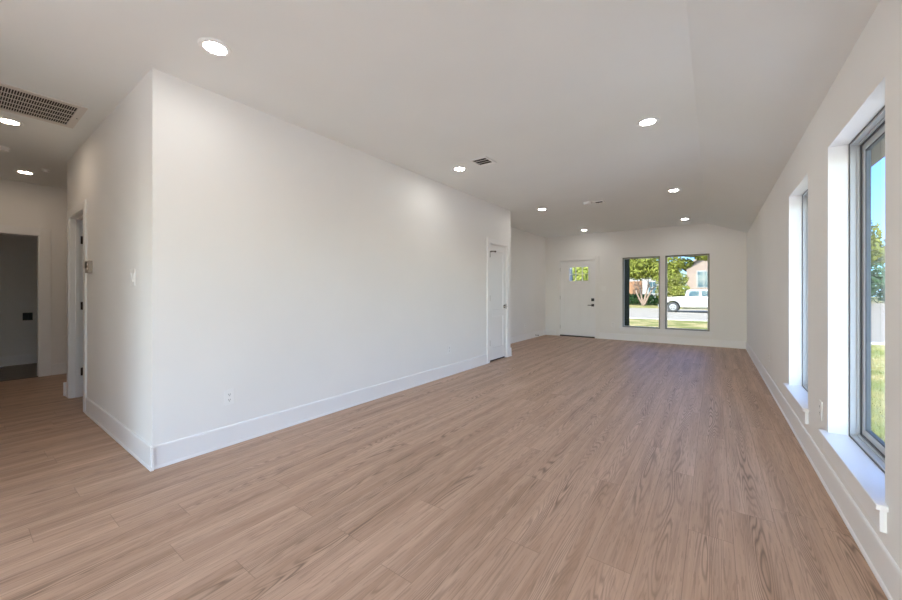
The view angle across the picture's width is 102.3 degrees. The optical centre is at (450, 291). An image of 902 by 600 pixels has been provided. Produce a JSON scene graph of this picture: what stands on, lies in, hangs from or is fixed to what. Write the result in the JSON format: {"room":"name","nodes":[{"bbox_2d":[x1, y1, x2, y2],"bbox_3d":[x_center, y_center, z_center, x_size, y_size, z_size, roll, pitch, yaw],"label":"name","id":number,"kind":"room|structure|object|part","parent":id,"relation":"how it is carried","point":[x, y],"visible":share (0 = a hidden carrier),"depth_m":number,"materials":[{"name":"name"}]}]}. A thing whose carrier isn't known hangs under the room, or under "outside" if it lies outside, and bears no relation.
{"room":"empty living room","nodes":[
{"label":"empty living room","id":0,"kind":"room"},
{"bbox_2d":[0,234,36,356],"bbox_3d":[-6.964,-0.158,5.209,1.550,2.740,3.500,0,0,36],"label":"wall","id":1,"kind":"structure","parent":0,"point":[18,254],"depth_m":6.03,"materials":[{"name":"paint"}]},
{"bbox_2d":[0,354,36,366],"bbox_3d":[-7.487,1.133,5.587,0.019,0.157,3.300,0,0,36],"label":"baseboard","id":2,"kind":"structure","parent":1,"relation":"attached to","point":[29,358],"depth_m":6.03,"materials":[{"name":"paint"}]},
{"bbox_2d":[23,313,32,319],"bbox_3d":[-7.115,0.414,6.108,0.011,0.125,0.110,0,0,36],"label":"wall box","id":3,"kind":"object","parent":1,"relation":"attached to","point":[26,316],"visible":1,"depth_m":6.11,"materials":[{"name":"black plastic"}]},
{"bbox_2d":[0,179,66,374],"bbox_3d":[-6.638,-0.158,4.234,0.120,2.740,7.500,0,0,36],"label":"wall","id":4,"kind":"structure","parent":0,"point":[23,204],"depth_m":5.29,"materials":[{"name":"paint"}]},
{"bbox_2d":[0,224,50,381],"bbox_3d":[-6.179,0.152,4.856,0.137,2.120,1.115,0,0,36],"label":"door frame","id":5,"kind":"structure","parent":4,"relation":"in","point":[43,235],"depth_m":5.21,"materials":[{"name":"paint"}]},
{"bbox_2d":[52,363,66,374],"bbox_3d":[-5.455,1.133,5.754,0.019,0.157,3.450,0,0,36],"label":"baseboard","id":6,"kind":"structure","parent":4,"relation":"attached to","point":[61,368],"depth_m":5.34,"materials":[{"name":"paint"}]},
{"bbox_2d":[67,74,146,441],"bbox_3d":[-3.274,-0.158,3.446,2.898,2.740,0.120,0,0,36],"label":"wall","id":7,"kind":"structure","parent":0,"point":[108,170],"depth_m":2.97,"materials":[{"name":"paint"}]},
{"bbox_2d":[67,199,86,412],"bbox_3d":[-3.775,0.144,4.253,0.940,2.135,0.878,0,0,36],"label":"door frame","id":8,"kind":"structure","parent":7,"relation":"in","point":[77,215],"depth_m":4.14,"materials":[{"name":"paint"}]},
{"bbox_2d":[85,260,92,272],"bbox_3d":[-3.515,-0.241,3.524,0.145,0.117,0.034,0,0,36],"label":"thermostat","id":9,"kind":"object","parent":7,"relation":"attached to","point":[88,264],"visible":1,"depth_m":3.49,"materials":[{"name":"plastic"}]},
{"bbox_2d":[65,382,153,471],"bbox_3d":[-3.260,1.133,3.350,3.063,0.157,0.019,0,0,36],"label":"baseboard","id":10,"kind":"structure","parent":7,"relation":"attached to","point":[130,441],"depth_m":2.87,"materials":[{"name":"paint"}]},
{"bbox_2d":[129,269,134,285],"bbox_3d":[-2.400,-0.108,2.732,0.118,0.128,0.013,0,0,36],"label":"light switch","id":11,"kind":"object","parent":7,"relation":"attached to","point":[132,271],"visible":1,"depth_m":2.72,"materials":[{"name":"white plastic"}]},
{"bbox_2d":[147,68,510,445],"bbox_3d":[-0.504,-0.158,4.705,0.120,2.740,5.403,0,0,36],"label":"wall","id":12,"kind":"structure","parent":0,"point":[289,265],"depth_m":3.23,"materials":[{"name":"paint"}]},
{"bbox_2d":[224,389,233,405],"bbox_3d":[-1.750,0.832,2.868,0.008,0.120,0.075,0,0,36],"label":"wall outlet","id":13,"kind":"object","parent":12,"relation":"attached to","point":[228,394],"visible":1,"depth_m":2.86,"materials":[{"name":"white plastic"}]},
{"bbox_2d":[150,348,511,469],"bbox_3d":[-0.448,1.133,4.664,0.019,0.157,5.433,0,0,36],"label":"baseboard","id":14,"kind":"structure","parent":12,"relation":"attached to","point":[168,453],"depth_m":3.25,"materials":[{"name":"paint"}]},
{"bbox_2d":[487,237,508,363],"bbox_3d":[0.820,0.147,6.474,0.197,2.130,0.810,0,0,36],"label":"door","id":15,"kind":"structure","parent":12,"relation":"in","point":[497,250],"depth_m":6.47,"materials":[{"name":"paint"}]},
{"bbox_2d":[0,0,879,237],"bbox_3d":[-1.912,-1.522,4.890,10.377,0.731,14.494,0,0,36],"label":"ceiling","id":16,"kind":"structure","parent":0,"point":[555,93],"depth_m":2.60,"materials":[{"name":"paint"}]},
{"bbox_2d":[0,146,9,151],"bbox_3d":[-4.754,-1.508,3.837,0.130,0.039,0.130,0,0,36],"label":"smoke detector","id":17,"kind":"object","parent":16,"relation":"attached to","point":[2,148],"visible":1,"depth_m":3.83,"materials":[{"name":"white plastic"}]},
{"bbox_2d":[0,117,23,125],"bbox_3d":[-3.954,-1.522,3.251,0.180,0.009,0.180,0,0,36],"label":"recessed light","id":18,"kind":"object","parent":16,"relation":"in","point":[9,121],"visible":1,"depth_m":3.26,"materials":[{"name":"white plastic"}]},
{"bbox_2d":[14,170,35,174],"bbox_3d":[-5.433,-1.522,4.635,0.180,0.009,0.180,0,0,36],"label":"recessed light","id":19,"kind":"object","parent":16,"relation":"in","point":[18,171],"visible":1,"depth_m":4.63,"materials":[{"name":"white plastic"}]},
{"bbox_2d":[0,83,87,128],"bbox_3d":[-3.504,-1.522,2.877,0.620,0.011,0.805,0,0,36],"label":"ceiling vent","id":20,"kind":"object","parent":16,"relation":"in","point":[26,103],"visible":1,"depth_m":3.00,"materials":[{"name":"metal"}]},
{"bbox_3d":[-3.504,-1.522,2.877,0.516,0.006,0.679,0,0,36],"label":"louvre panel","id":21,"kind":"part","parent":20,"relation":"part of","materials":[{"name":"metal"}]},
{"bbox_2d":[42,168,49,172],"bbox_3d":[-5.053,-1.508,4.533,0.070,0.039,0.070,0,0,36],"label":"smoke detector","id":22,"kind":"object","parent":16,"relation":"attached to","point":[43,169],"visible":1,"depth_m":4.51,"materials":[{"name":"white plastic"}]},
{"bbox_2d":[197,37,231,56],"bbox_3d":[-1.473,-1.522,2.269,0.180,0.009,0.180,0,0,36],"label":"recessed light","id":23,"kind":"object","parent":16,"relation":"in","point":[212,46],"visible":1,"depth_m":2.26,"materials":[{"name":"white plastic"}]},
{"bbox_2d":[452,166,466,170],"bbox_3d":[0.105,-1.522,4.504,0.180,0.009,0.180,0,0,36],"label":"recessed light","id":24,"kind":"object","parent":16,"relation":"in","point":[457,168],"visible":1,"depth_m":4.48,"materials":[{"name":"white plastic"}]},
{"bbox_2d":[469,156,496,166],"bbox_3d":[0.372,-1.522,4.251,0.230,0.012,0.250,0,0,36],"label":"ceiling vent","id":25,"kind":"object","parent":16,"relation":"in","point":[482,161],"visible":1,"depth_m":4.25,"materials":[{"name":"white metal"}]},
{"bbox_2d":[583,201,592,204],"bbox_3d":[2.338,-1.508,6.205,0.150,0.039,0.150,0,0,36],"label":"smoke detector","id":26,"kind":"object","parent":16,"relation":"attached to","point":[587,202],"visible":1,"depth_m":6.16,"materials":[{"name":"white plastic"}]},
{"bbox_2d":[593,200,605,203],"bbox_3d":[2.512,-1.522,6.165,0.170,0.012,0.170,0,0,36],"label":"ceiling vent","id":27,"kind":"object","parent":16,"relation":"in","point":[600,201],"visible":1,"depth_m":6.17,"materials":[{"name":"white metal"}]},
{"bbox_2d":[637,117,658,126],"bbox_3d":[1.766,-1.522,3.261,0.180,0.009,0.180,0,0,36],"label":"recessed light","id":28,"kind":"object","parent":16,"relation":"in","point":[648,121],"visible":1,"depth_m":3.25,"materials":[{"name":"white plastic"}]},
{"bbox_2d":[667,188,680,191],"bbox_3d":[3.347,-1.522,5.455,0.180,0.009,0.180,0,0,36],"label":"recessed light","id":29,"kind":"object","parent":16,"relation":"in","point":[675,189],"visible":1,"depth_m":5.45,"materials":[{"name":"white plastic"}]},
{"bbox_2d":[0,335,887,599],"bbox_3d":[-1.906,1.287,4.898,10.377,0.150,14.114,0,0,36],"label":"floor","id":30,"kind":"structure","parent":0,"point":[558,467],"depth_m":2.13,"materials":[{"name":"brown wood"}]},
{"bbox_2d":[511,227,544,336],"bbox_3d":[1.547,-0.158,8.820,0.120,2.740,3.672,0,0,36],"label":"wall","id":31,"kind":"structure","parent":0,"point":[527,249],"depth_m":9.28,"materials":[{"name":"paint"}]},
{"bbox_2d":[511,329,545,343],"bbox_3d":[1.603,1.133,8.780,0.019,0.157,3.672,0,0,36],"label":"baseboard","id":32,"kind":"structure","parent":31,"relation":"attached to","point":[518,338],"depth_m":9.25,"materials":[{"name":"paint"}]},
{"bbox_2d":[572,267,587,280],"bbox_3d":[12.030,-1.194,35.593,5.067,5.756,4.481,0,0,36],"label":"tree","id":33,"kind":"object","parent":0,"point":[578,269],"visible":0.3,"depth_m":33.41,"materials":[{"name":"green plant"}]},
{"bbox_2d":[625,259,628,325],"bbox_3d":[4.516,-0.088,9.624,0.262,3.200,0.706,0,0,36],"label":"wall","id":34,"kind":"structure","parent":0,"point":[626,260],"depth_m":9.56,"materials":[{"name":"brick"}]},
{"bbox_2d":[545,223,746,341],"bbox_3d":[4.473,-0.108,9.096,4.543,2.840,0.200,0,0,36],"label":"wall","id":35,"kind":"structure","parent":0,"point":[727,248],"depth_m":8.61,"materials":[{"name":"paint"}]},
{"bbox_2d":[556,256,598,338],"bbox_3d":[3.412,0.141,9.796,1.130,2.143,0.187,0,0,36],"label":"door","id":36,"kind":"structure","parent":35,"relation":"in","point":[577,302],"depth_m":9.76,"materials":[{"name":"paint"}]},
{"bbox_3d":[3.437,-0.478,9.763,0.580,0.450,0.056,0,0,36],"label":"lite frame","id":37,"kind":"part","parent":36,"relation":"part of","materials":[{"name":"paint"}]},
{"bbox_2d":[623,256,659,328],"bbox_3d":[4.681,0.017,8.946,0.830,1.741,0.060,0,0,36],"label":"window","id":38,"kind":"structure","parent":35,"relation":"in","point":[651,256],"depth_m":9.02,"materials":[{"name":"metal"}]},
{"bbox_2d":[546,329,745,348],"bbox_3d":[4.458,1.133,8.972,4.423,0.157,0.019,0,0,36],"label":"baseboard","id":39,"kind":"structure","parent":35,"relation":"attached to","point":[628,337],"depth_m":8.46,"materials":[{"name":"paint"}]},
{"bbox_2d":[620,328,711,335],"bbox_3d":[5.006,0.949,8.579,1.867,0.077,0.016,0,0,36],"label":"trim","id":40,"kind":"structure","parent":35,"relation":"attached to","point":[621,329],"depth_m":8.53,"materials":[{"name":"paint"}]},
{"bbox_2d":[619,327,712,332],"bbox_3d":[5.020,0.897,8.597,1.927,0.025,0.110,0,0,36],"label":"window sill","id":41,"kind":"structure","parent":35,"relation":"attached to","point":[619,327],"depth_m":8.53,"materials":[{"name":"paint"}]},
{"bbox_2d":[665,254,709,330],"bbox_3d":[5.447,0.017,8.393,0.855,1.741,0.060,0,0,36],"label":"window","id":42,"kind":"structure","parent":35,"relation":"in","point":[691,254],"depth_m":8.34,"materials":[{"name":"metal"}]},
{"bbox_2d":[747,0,901,570],"bbox_3d":[2.259,0.036,2.004,0.165,2.552,14.294,0,0,36],"label":"wall","id":43,"kind":"structure","parent":0,"point":[869,79],"depth_m":2.23,"materials":[{"name":"paint"}]},
{"bbox_2d":[783,189,808,424],"bbox_3d":[2.977,0.049,3.032,0.200,1.882,0.933,0,0,36],"label":"window","id":44,"kind":"structure","parent":43,"relation":"in","point":[797,396],"depth_m":3.33,"materials":[{"name":"paint"}]},
{"bbox_3d":[2.947,0.882,3.053,0.127,0.024,0.933,0,0,36],"label":"sill","id":45,"kind":"part","parent":44,"relation":"part of","materials":[{"name":"paint"}]},
{"bbox_3d":[3.029,-0.011,2.994,0.071,1.762,0.843,0,0,36],"label":"frame","id":46,"kind":"part","parent":44,"relation":"part of","materials":[{"name":"plastic"}]},
{"bbox_2d":[819,400,822,420],"bbox_3d":[2.430,0.777,2.390,0.008,0.120,0.075,0,0,36],"label":"wall outlet","id":47,"kind":"object","parent":43,"relation":"attached to","point":[820,401],"visible":1,"depth_m":2.38,"materials":[{"name":"white plastic"}]},
{"bbox_2d":[746,342,901,599],"bbox_3d":[2.126,1.133,1.977,0.019,0.157,14.094,0,0,36],"label":"baseboard","id":48,"kind":"structure","parent":43,"relation":"attached to","point":[888,574],"depth_m":1.90,"materials":[{"name":"paint"}]},
{"bbox_2d":[818,105,888,532],"bbox_3d":[2.118,0.049,1.841,0.200,1.882,1.011,0,0,36],"label":"window","id":49,"kind":"structure","parent":43,"relation":"in","point":[859,457],"depth_m":2.11,"materials":[{"name":"paint"}]},
{"bbox_3d":[2.088,0.882,1.863,0.127,0.024,1.011,0,0,36],"label":"sill","id":50,"kind":"part","parent":49,"relation":"part of","materials":[{"name":"paint"}]},
{"bbox_3d":[2.170,-0.011,1.804,0.071,1.762,0.921,0,0,36],"label":"frame","id":51,"kind":"part","parent":49,"relation":"part of","materials":[{"name":"plastic"}]},
{"bbox_3d":[2.188,-0.011,1.791,0.024,1.714,0.873,0,0,36],"label":"sash","id":52,"kind":"part","parent":49,"relation":"part of","materials":[{"name":"plastic"}]},
{"bbox_2d":[871,137,884,166],"bbox_3d":[2.452,-1.148,1.807,0.378,0.120,15.200,0,0,36],"label":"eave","id":53,"kind":"structure","parent":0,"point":[878,151],"depth_m":2.84},
{"bbox_3d":[-3.704,-0.158,5.224,0.120,2.740,2.261,0,0,36],"label":"wall","id":54,"kind":"structure","parent":0,"visible":0},
{"bbox_2d":[63,382,65,395],"bbox_3d":[-3.804,1.133,5.204,0.019,0.157,2.411,0,0,36],"label":"baseboard","id":55,"kind":"structure","parent":54,"relation":"attached to","point":[64,383],"depth_m":4.23,"materials":[{"name":"paint"}]},
{"label":"outside","id":56,"kind":"structure","parent":0,"visible":0},
{"bbox_2d":[629,303,700,308],"bbox_3d":[10.930,1.662,89.838,92.600,0.300,81.500,0,0,36],"label":"lawn","id":57,"kind":"structure","parent":56,"point":[630,305],"depth_m":37.38,"materials":[{"name":"green plant"}]},
{"bbox_2d":[629,281,642,303],"bbox_3d":[21.266,0.102,45.122,4.490,2.820,0.070,0,0,36],"label":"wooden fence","id":58,"kind":"object","parent":57,"relation":"on","point":[631,287],"visible":0.16,"depth_m":44.29,"materials":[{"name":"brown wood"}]},
{"bbox_2d":[629,258,667,294],"bbox_3d":[29.383,-2.048,55.253,9.200,7.120,9.000,0,0,36],"label":"house","id":59,"kind":"structure","parent":57,"relation":"on","point":[644,282],"depth_m":51.33,"materials":[{"name":"white"}]},
{"bbox_3d":[28.299,-0.588,51.016,1.000,1.600,0.020,0,0,36],"label":"pane","id":60,"kind":"part","parent":59,"relation":"part of","materials":[{"name":"glass"}]},
{"bbox_2d":[629,293,675,304],"bbox_3d":[21.398,0.895,41.537,13.816,1.509,1.602,0,0,36],"label":"hedge","id":61,"kind":"object","parent":57,"relation":"on","point":[652,299],"visible":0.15,"depth_m":40.91,"materials":[{"name":"green plant"}]},
{"bbox_2d":[629,258,682,305],"bbox_3d":[21.100,-1.697,39.491,7.075,6.745,5.133,0,0,36],"label":"tree","id":62,"kind":"object","parent":57,"relation":"on","point":[638,268],"visible":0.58,"depth_m":39.10,"materials":[{"name":"green plant"}]},
{"bbox_2d":[654,257,693,302],"bbox_3d":[21.494,-1.014,35.048,3.290,5.314,2.639,0,0,36],"label":"tree","id":63,"kind":"object","parent":57,"relation":"on","point":[675,287],"visible":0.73,"depth_m":34.50,"materials":[{"name":"green plant"}]},
{"bbox_2d":[683,259,707,289],"bbox_3d":[35.969,-2.848,43.103,14.100,8.720,9.000,0,0,36],"label":"house","id":64,"kind":"structure","parent":57,"relation":"on","point":[697,274],"depth_m":42.94,"materials":[{"name":"pink brick"}]},
{"bbox_3d":[29.654,-1.488,42.640,1.200,1.800,0.020,0,0,36],"label":"pane","id":65,"kind":"part","parent":64,"relation":"part of","materials":[{"name":"glass"}]},
{"bbox_2d":[686,255,707,260],"bbox_3d":[24.627,-2.615,31.757,8.074,8.479,3.992,0,0,36],"label":"tree","id":66,"kind":"object","parent":57,"relation":"on","point":[697,258],"visible":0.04,"depth_m":32.66,"materials":[{"name":"green plant"}]},
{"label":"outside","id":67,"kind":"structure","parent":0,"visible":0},
{"bbox_2d":[871,297,883,302],"bbox_3d":[105.419,1.662,66.982,87.400,0.300,88.000,0,0,36],"label":"lawn","id":68,"kind":"structure","parent":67,"point":[873,301],"depth_m":56.65,"materials":[{"name":"green plant"}]},
{"bbox_2d":[871,220,883,259],"bbox_3d":[61.866,-5.046,56.707,7.743,13.412,9.554,0,0,36],"label":"tree","id":69,"kind":"object","parent":68,"relation":"on","point":[875,241],"visible":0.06,"depth_m":53.79,"materials":[{"name":"green plant"}]},
{"bbox_2d":[871,261,884,302],"bbox_3d":[60.670,-0.943,46.775,30.923,6.712,6.444,0,0,36],"label":"hedge","id":70,"kind":"object","parent":68,"relation":"on","point":[877,279],"visible":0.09,"depth_m":48.11,"materials":[{"name":"green plant"}]},
{"bbox_2d":[871,234,884,265],"bbox_3d":[73.971,-4.704,65.892,8.615,12.693,8.415,0,0,36],"label":"tree","id":71,"kind":"object","parent":68,"relation":"on","point":[881,258],"visible":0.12,"depth_m":63.24,"materials":[{"name":"green plant"}]},
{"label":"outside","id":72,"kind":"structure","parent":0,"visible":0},
{"bbox_2d":[871,327,884,341],"bbox_3d":[36.083,1.500,-2.543,58.500,0.015,7.700,0,0,36],"label":"driveway","id":73,"kind":"structure","parent":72,"point":[877,333],"depth_m":12.71,"materials":[{"name":"grey concrete"}]},
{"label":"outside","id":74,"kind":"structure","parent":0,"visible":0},
{"bbox_2d":[629,318,884,440],"bbox_3d":[-10.854,1.662,-15.043,180.000,0.300,82.900,0,0,36],"label":"ground","id":75,"kind":"structure","parent":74,"point":[632,322],"depth_m":16.80,"materials":[{"name":"green plant"}]},
{"bbox_2d":[629,317,707,320],"bbox_3d":[-22.524,1.542,44.409,91.500,0.140,0.230,0,0,36],"label":"kerb","id":76,"kind":"object","parent":75,"relation":"on","point":[629,317],"depth_m":19.42,"materials":[{"name":"concrete"}]},
{"bbox_2d":[871,342,884,344],"bbox_3d":[25.685,1.477,0.138,38.505,0.090,0.520,0,0,36],"label":"driveway edge","id":77,"kind":"structure","parent":75,"relation":"on","point":[873,343],"depth_m":10.24,"materials":[{"name":"concrete"}]},
{"bbox_2d":[871,344,884,441],"bbox_3d":[7.843,1.476,6.580,11.059,0.077,0.878,0,0,-40],"label":"grass","id":78,"kind":"structure","parent":75,"relation":"on","point":[878,363],"depth_m":5.53,"materials":[{"name":"green plant"}]},
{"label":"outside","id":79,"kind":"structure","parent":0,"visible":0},
{"bbox_2d":[871,303,884,327],"bbox_3d":[65.310,1.677,11.390,87.400,0.290,49.100,0,0,36],"label":"street","id":80,"kind":"structure","parent":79,"point":[877,309],"depth_m":23.49,"materials":[{"name":"grey concrete"}]},
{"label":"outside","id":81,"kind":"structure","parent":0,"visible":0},
{"bbox_2d":[629,308,707,319],"bbox_3d":[-17.477,1.677,50.465,92.600,0.290,15.600,0,0,36],"label":"street","id":82,"kind":"structure","parent":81,"point":[687,314],"depth_m":25.66,"materials":[{"name":"concrete"}]},
{"bbox_2d":[658,289,707,311],"bbox_3d":[18.475,0.681,26.906,5.340,1.698,1.980,0,0,36],"label":"pickup truck","id":83,"kind":"object","parent":82,"relation":"on","point":[697,297],"visible":0.48,"depth_m":26.59,"materials":[{"name":"white paint"}]}
]}

